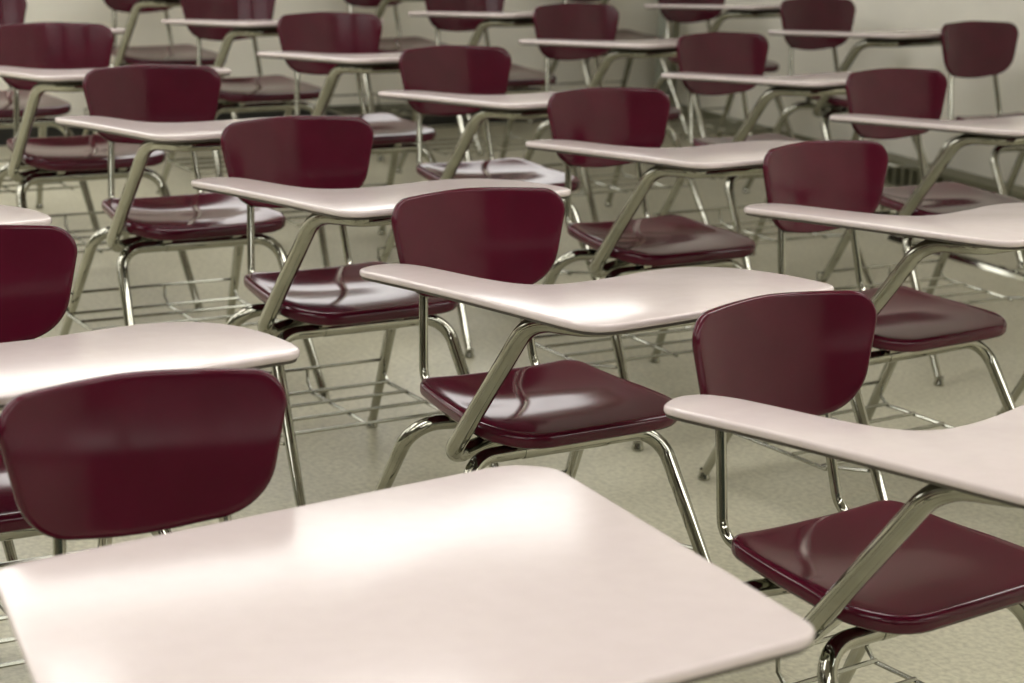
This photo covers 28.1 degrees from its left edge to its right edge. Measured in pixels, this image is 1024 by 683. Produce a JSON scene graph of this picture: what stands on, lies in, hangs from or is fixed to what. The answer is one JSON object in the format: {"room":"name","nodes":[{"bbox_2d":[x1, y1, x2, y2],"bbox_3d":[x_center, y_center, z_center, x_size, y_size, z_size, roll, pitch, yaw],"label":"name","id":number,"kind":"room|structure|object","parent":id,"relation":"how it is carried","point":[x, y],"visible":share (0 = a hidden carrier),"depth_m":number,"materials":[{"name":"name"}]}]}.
{"room":"classroom","nodes":[
{"label":"classroom","id":0,"kind":"room"},
{"bbox_2d":[0,0,658,118],"bbox_3d":[-3.697,-2.180,8.178,10.500,2.950,0.151,-6,17,-30],"label":"wall","id":1,"kind":"structure","parent":0,"point":[149,30],"depth_m":10.15,"materials":[{"name":"beige paint"}]},
{"bbox_2d":[0,103,547,145],"bbox_3d":[-3.728,-0.793,8.472,10.480,0.120,0.012,-6,17,-30],"label":"baseboard","id":2,"kind":"structure","parent":1,"relation":"attached to","point":[429,120],"depth_m":9.99,"materials":[{"name":"black plastic"}]},
{"bbox_2d":[0,120,1023,682],"bbox_3d":[-0.028,1.081,2.531,10.800,0.100,14.800,-6,17,-30],"label":"floor","id":3,"kind":"structure","parent":0,"point":[767,488],"depth_m":5.94,"materials":[{"name":"tile"}]},
{"bbox_2d":[0,205,51,560],"bbox_3d":[-1.378,0.050,4.306,0.641,0.853,0.951,-6,17,-30],"label":"desk","id":4,"kind":"object","parent":3,"relation":"on","point":[9,215],"visible":0.62,"depth_m":4.12,"materials":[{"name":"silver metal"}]},
{"bbox_2d":[0,0,124,244],"bbox_3d":[-1.819,-0.796,7.391,0.641,0.853,0.951,-7,18,-31],"label":"desk","id":5,"kind":"object","parent":3,"relation":"on","point":[11,11],"visible":0.6,"depth_m":7.50,"materials":[{"name":"silver metal"}]},
{"bbox_2d":[0,159,79,193],"bbox_3d":[-1.911,-0.594,7.561,0.533,0.064,0.477,-7,18,-31],"label":"basket","id":6,"kind":"object","parent":5,"relation":"on","point":[7,190],"depth_m":7.60,"materials":[{"name":"metal"}]},
{"bbox_2d":[0,22,230,311],"bbox_3d":[-1.327,-0.539,6.519,0.641,0.853,0.951,-7,17,-31],"label":"desk","id":7,"kind":"object","parent":3,"relation":"on","point":[38,58],"visible":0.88,"depth_m":6.63,"materials":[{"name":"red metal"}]},
{"bbox_2d":[48,211,110,253],"bbox_3d":[-1.417,-0.338,6.689,0.533,0.064,0.477,-7,17,-31],"label":"basket","id":8,"kind":"object","parent":7,"relation":"on","point":[79,238],"depth_m":6.88,"materials":[{"name":"metal"}]},
{"bbox_2d":[0,224,299,668],"bbox_3d":[-0.798,0.306,3.447,0.641,0.853,0.951,-6,17,-31],"label":"desk","id":9,"kind":"object","parent":3,"relation":"on","point":[38,262],"visible":0.41,"depth_m":3.33,"materials":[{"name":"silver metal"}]},
{"bbox_2d":[0,548,91,668],"bbox_3d":[-0.888,0.508,3.618,0.533,0.064,0.477,-6,17,-31],"label":"basket","id":10,"kind":"object","parent":9,"relation":"on","point":[3,564],"depth_m":3.72,"materials":[{"name":"metal"}]},
{"bbox_2d":[82,0,237,134],"bbox_3d":[-1.461,-1.180,8.889,0.641,0.853,0.951,-7,18,-31],"label":"desk","id":11,"kind":"object","parent":3,"relation":"on","point":[180,54],"visible":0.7,"depth_m":8.91,"materials":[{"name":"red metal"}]},
{"bbox_2d":[55,64,329,400],"bbox_3d":[-0.842,-0.280,5.633,0.641,0.853,0.951,-7,18,-31],"label":"desk","id":12,"kind":"object","parent":3,"relation":"on","point":[157,107],"visible":0.84,"depth_m":5.75,"materials":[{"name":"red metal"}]},
{"bbox_2d":[66,278,280,330],"bbox_3d":[-0.933,-0.078,5.804,0.533,0.064,0.477,-7,18,-31],"label":"basket","id":13,"kind":"object","parent":12,"relation":"on","point":[77,291],"depth_m":5.91,"materials":[{"name":"metal"}]},
{"bbox_2d":[156,0,383,193],"bbox_3d":[-0.958,-0.933,8.053,0.641,0.853,0.951,-7,18,-31],"label":"desk","id":14,"kind":"object","parent":3,"relation":"on","point":[227,21],"visible":0.71,"depth_m":8.13,"materials":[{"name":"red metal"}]},
{"bbox_2d":[166,151,226,175],"bbox_3d":[-1.050,-0.731,8.223,0.533,0.064,0.477,-7,18,-31],"label":"basket","id":15,"kind":"object","parent":14,"relation":"on","point":[217,162],"depth_m":8.18,"materials":[{"name":"metal"}]},
{"bbox_2d":[255,12,436,267],"bbox_3d":[-0.482,-0.683,7.204,0.641,0.853,0.951,-6,17,-30],"label":"desk","id":16,"kind":"object","parent":3,"relation":"on","point":[331,44],"visible":0.68,"depth_m":7.37,"materials":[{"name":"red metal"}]},
{"bbox_2d":[272,183,385,226],"bbox_3d":[-0.571,-0.482,7.376,0.533,0.064,0.477,-6,17,-30],"label":"basket","id":17,"kind":"object","parent":16,"relation":"on","point":[384,184],"depth_m":7.35,"materials":[{"name":"metal"}]},
{"bbox_2d":[191,115,570,506],"bbox_3d":[-0.337,-0.046,4.845,0.641,0.853,0.951,-7,18,-32],"label":"desk","id":18,"kind":"object","parent":3,"relation":"on","point":[318,166],"visible":0.85,"depth_m":4.92,"materials":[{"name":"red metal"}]},
{"bbox_2d":[268,358,443,445],"bbox_3d":[-0.430,0.156,5.013,0.533,0.064,0.477,-7,18,-32],"label":"basket","id":19,"kind":"object","parent":18,"relation":"on","point":[289,433],"depth_m":5.13,"materials":[{"name":"metal"}]},
{"bbox_2d":[323,0,483,161],"bbox_3d":[-0.468,-1.317,9.575,0.641,0.853,0.951,-7,18,-31],"label":"desk","id":20,"kind":"object","parent":3,"relation":"on","point":[398,44],"visible":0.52,"depth_m":9.73,"materials":[{"name":"silver metal"}]},
{"bbox_2d":[325,93,415,116],"bbox_3d":[-0.561,-1.115,9.745,0.533,0.064,0.477,-7,18,-31],"label":"basket","id":21,"kind":"object","parent":20,"relation":"on","point":[370,106],"depth_m":9.79,"materials":[{"name":"metal"}]},
{"bbox_2d":[0,368,814,682],"bbox_3d":[-0.250,0.586,2.499,0.956,0.853,1.185,-7,18,-31],"label":"student desk","id":22,"kind":"object","parent":3,"relation":"on","point":[514,573],"visible":1,"depth_m":2.35,"materials":[{"name":"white plastic"}]},
{"bbox_2d":[396,0,619,192],"bbox_3d":[-0.019,-1.076,8.754,0.641,0.853,0.951,-7,18,-31],"label":"desk","id":23,"kind":"object","parent":3,"relation":"on","point":[446,15],"visible":0.56,"depth_m":8.88,"materials":[{"name":"silver metal"}]},
{"bbox_2d":[415,123,527,154],"bbox_3d":[-0.111,-0.875,8.923,0.533,0.064,0.477,-7,18,-31],"label":"basket","id":24,"kind":"object","parent":23,"relation":"on","point":[507,135],"depth_m":9.02,"materials":[{"name":"metal"}]},
{"bbox_2d":[377,45,668,358],"bbox_3d":[0.004,-0.447,6.402,0.641,0.853,0.951,-7,18,-31],"label":"desk","id":25,"kind":"object","parent":3,"relation":"on","point":[441,80],"visible":0.7,"depth_m":6.56,"materials":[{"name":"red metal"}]},
{"bbox_2d":[377,245,589,275],"bbox_3d":[-0.087,-0.245,6.572,0.533,0.064,0.477,-7,18,-31],"label":"basket","id":26,"kind":"object","parent":25,"relation":"on","point":[387,249],"depth_m":6.62,"materials":[{"name":"metal"}]},
{"bbox_2d":[359,187,833,562],"bbox_3d":[0.126,0.194,4.028,0.641,0.853,0.951,-7,18,-32],"label":"desk","id":27,"kind":"object","parent":3,"relation":"on","point":[488,248],"visible":0.95,"depth_m":4.04,"materials":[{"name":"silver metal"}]},
{"bbox_2d":[560,470,693,550],"bbox_3d":[0.032,0.396,4.197,0.533,0.064,0.477,-7,18,-32],"label":"basket","id":28,"kind":"object","parent":27,"relation":"on","point":[572,473],"depth_m":4.16,"materials":[{"name":"metal"}]},
{"bbox_2d":[527,0,688,139],"bbox_3d":[0.574,-1.464,10.306,0.641,0.853,0.951,-6,17,-30],"label":"desk","id":29,"kind":"object","parent":3,"relation":"on","point":[621,34],"visible":0.22,"depth_m":10.42,"materials":[{"name":"silver metal"}]},
{"bbox_2d":[539,81,672,99],"bbox_3d":[0.484,-1.262,10.477,0.533,0.064,0.477,-6,17,-30],"label":"basket","id":30,"kind":"object","parent":29,"relation":"on","point":[623,84],"depth_m":10.64,"materials":[{"name":"metal"}]},
{"bbox_2d":[519,3,709,224],"bbox_3d":[0.457,-0.840,7.951,0.641,0.853,0.951,-8,18,-34],"label":"desk","id":31,"kind":"object","parent":3,"relation":"on","point":[563,31],"visible":0.56,"depth_m":8.11,"materials":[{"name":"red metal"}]},
{"bbox_2d":[542,163,688,195],"bbox_3d":[0.360,-0.637,8.117,0.533,0.064,0.477,-8,18,-34],"label":"basket","id":32,"kind":"object","parent":31,"relation":"on","point":[618,171],"depth_m":8.19,"materials":[{"name":"metal"}]},
{"bbox_2d":[513,87,802,451],"bbox_3d":[0.463,-0.210,5.599,0.641,0.853,0.951,-7,18,-31],"label":"desk","id":33,"kind":"object","parent":3,"relation":"on","point":[595,127],"visible":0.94,"depth_m":5.66,"materials":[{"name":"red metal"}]},
{"bbox_2d":[520,319,693,368],"bbox_3d":[0.371,-0.008,5.769,0.533,0.064,0.477,-7,18,-31],"label":"basket","id":34,"kind":"object","parent":33,"relation":"on","point":[619,355],"depth_m":5.74,"materials":[{"name":"metal"}]},
{"bbox_2d":[644,0,794,178],"bbox_3d":[1.044,-1.236,9.536,0.641,0.853,0.951,-7,18,-31],"label":"desk","id":35,"kind":"object","parent":3,"relation":"on","point":[679,11],"visible":0.45,"depth_m":9.63,"materials":[{"name":"silver metal"}]},
{"bbox_2d":[667,107,784,135],"bbox_3d":[0.952,-1.034,9.706,0.533,0.064,0.477,-7,18,-31],"label":"basket","id":36,"kind":"object","parent":35,"relation":"on","point":[698,122],"depth_m":9.77,"materials":[{"name":"metal"}]},
{"bbox_2d":[653,32,876,288],"bbox_3d":[0.952,-0.603,7.151,0.641,0.853,0.951,-7,18,-33],"label":"desk","id":37,"kind":"object","parent":3,"relation":"on","point":[709,63],"visible":0.63,"depth_m":7.32,"materials":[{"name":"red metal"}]},
{"bbox_2d":[653,205,842,243],"bbox_3d":[0.857,-0.401,7.319,0.533,0.064,0.477,-7,18,-33],"label":"basket","id":38,"kind":"object","parent":37,"relation":"on","point":[664,210],"depth_m":7.40,"materials":[{"name":"metal"}]},
{"bbox_2d":[742,0,941,192],"bbox_3d":[1.515,-0.982,8.669,0.641,0.853,0.951,-7,18,-31],"label":"desk","id":39,"kind":"object","parent":3,"relation":"on","point":[806,24],"visible":0.64,"depth_m":8.79,"materials":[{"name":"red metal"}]},
{"bbox_2d":[887,163,918,168],"bbox_3d":[1.423,-0.780,8.838,0.533,0.064,0.477,-7,18,-31],"label":"basket","id":40,"kind":"object","parent":39,"relation":"on","point":[890,165],"depth_m":8.88,"materials":[{"name":"metal"}]},
{"bbox_2d":[663,290,1023,682],"bbox_3d":[0.676,0.431,3.239,0.641,0.853,0.951,-9,19,-36],"label":"desk","id":41,"kind":"object","parent":3,"relation":"on","point":[774,368],"visible":0.94,"depth_m":3.26,"materials":[{"name":"red plastic"}]},
{"bbox_2d":[775,634,923,682],"bbox_3d":[0.574,0.634,3.401,0.533,0.064,0.477,-9,19,-36],"label":"basket","id":42,"kind":"object","parent":41,"relation":"on","point":[856,655],"depth_m":3.68,"materials":[{"name":"metal"}]},
{"bbox_2d":[697,140,1023,500],"bbox_3d":[0.985,0.013,4.853,0.641,0.853,0.951,-8,18,-35],"label":"desk","id":43,"kind":"object","parent":3,"relation":"on","point":[815,186],"visible":0.84,"depth_m":4.92,"materials":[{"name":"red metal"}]},
{"bbox_2d":[735,380,954,472],"bbox_3d":[0.885,0.217,5.017,0.533,0.064,0.477,-8,18,-35],"label":"basket","id":44,"kind":"object","parent":43,"relation":"on","point":[877,394],"depth_m":5.19,"materials":[{"name":"metal"}]},
{"bbox_2d":[816,68,1023,386],"bbox_3d":[1.413,-0.363,6.335,0.641,0.853,0.951,-6,17,-30],"label":"desk","id":45,"kind":"object","parent":3,"relation":"on","point":[883,103],"visible":0.84,"depth_m":6.49,"materials":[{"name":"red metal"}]},
{"bbox_2d":[816,259,1023,303],"bbox_3d":[1.323,-0.161,6.506,0.533,0.064,0.477,-6,17,-30],"label":"basket","id":46,"kind":"object","parent":45,"relation":"on","point":[825,274],"depth_m":6.64,"materials":[{"name":"metal"}]},
{"bbox_2d":[887,235,1023,280],"bbox_3d":[1.815,-0.279,7.707,0.060,0.020,1.150,-6,17,-30],"label":"floor raceway","id":47,"kind":"structure","parent":3,"relation":"on","point":[979,263],"depth_m":7.75,"materials":[{"name":"silver metal"}]},
{"bbox_2d":[930,21,1023,268],"bbox_3d":[1.996,-0.799,8.068,0.582,0.853,0.743,-7,18,-32],"label":"chair","id":48,"kind":"object","parent":3,"relation":"on","point":[970,49],"visible":0.76,"depth_m":8.21,"materials":[{"name":"red plastic"}]},
{"bbox_2d":[996,373,1023,415],"bbox_3d":[1.863,-0.100,5.430,0.641,0.853,0.951,-7,18,-31],"label":"desk","id":49,"kind":"object","parent":3,"relation":"on","point":[1018,389],"visible":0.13,"depth_m":5.71,"materials":[{"name":"silver metal"}]},
{"bbox_2d":[665,0,1023,185],"bbox_3d":[4.576,-0.913,4.880,0.150,2.950,14.650,-6,17,-30],"label":"wall","id":50,"kind":"structure","parent":0,"point":[971,96],"depth_m":9.40,"materials":[{"name":"beige paint"}]},
{"bbox_2d":[654,9,666,91],"bbox_3d":[0.850,-2.628,10.646,0.060,2.950,0.060,-6,17,-30],"label":"trim","id":51,"kind":"structure","parent":50,"relation":"attached to","point":[661,20],"depth_m":10.92,"materials":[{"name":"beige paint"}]},
{"bbox_2d":[668,22,679,121],"bbox_3d":[0.911,-2.599,10.547,0.040,2.950,0.040,-6,17,-30],"label":"trim","id":52,"kind":"structure","parent":50,"relation":"attached to","point":[676,26],"depth_m":10.83,"materials":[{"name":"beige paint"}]},
{"bbox_2d":[675,104,818,140],"bbox_3d":[1.182,-1.086,10.478,0.014,0.090,1.530,-6,17,-30],"label":"baseboard","id":53,"kind":"structure","parent":50,"relation":"attached to","point":[707,115],"depth_m":10.56,"materials":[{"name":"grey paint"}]},
{"bbox_2d":[884,152,1023,199],"bbox_3d":[2.193,-0.582,8.718,0.138,0.115,2.650,-6,17,-30],"label":"baseboard heater","id":54,"kind":"object","parent":50,"relation":"attached to","point":[908,176],"visible":0.23,"depth_m":9.14,"materials":[{"name":"green paint"}]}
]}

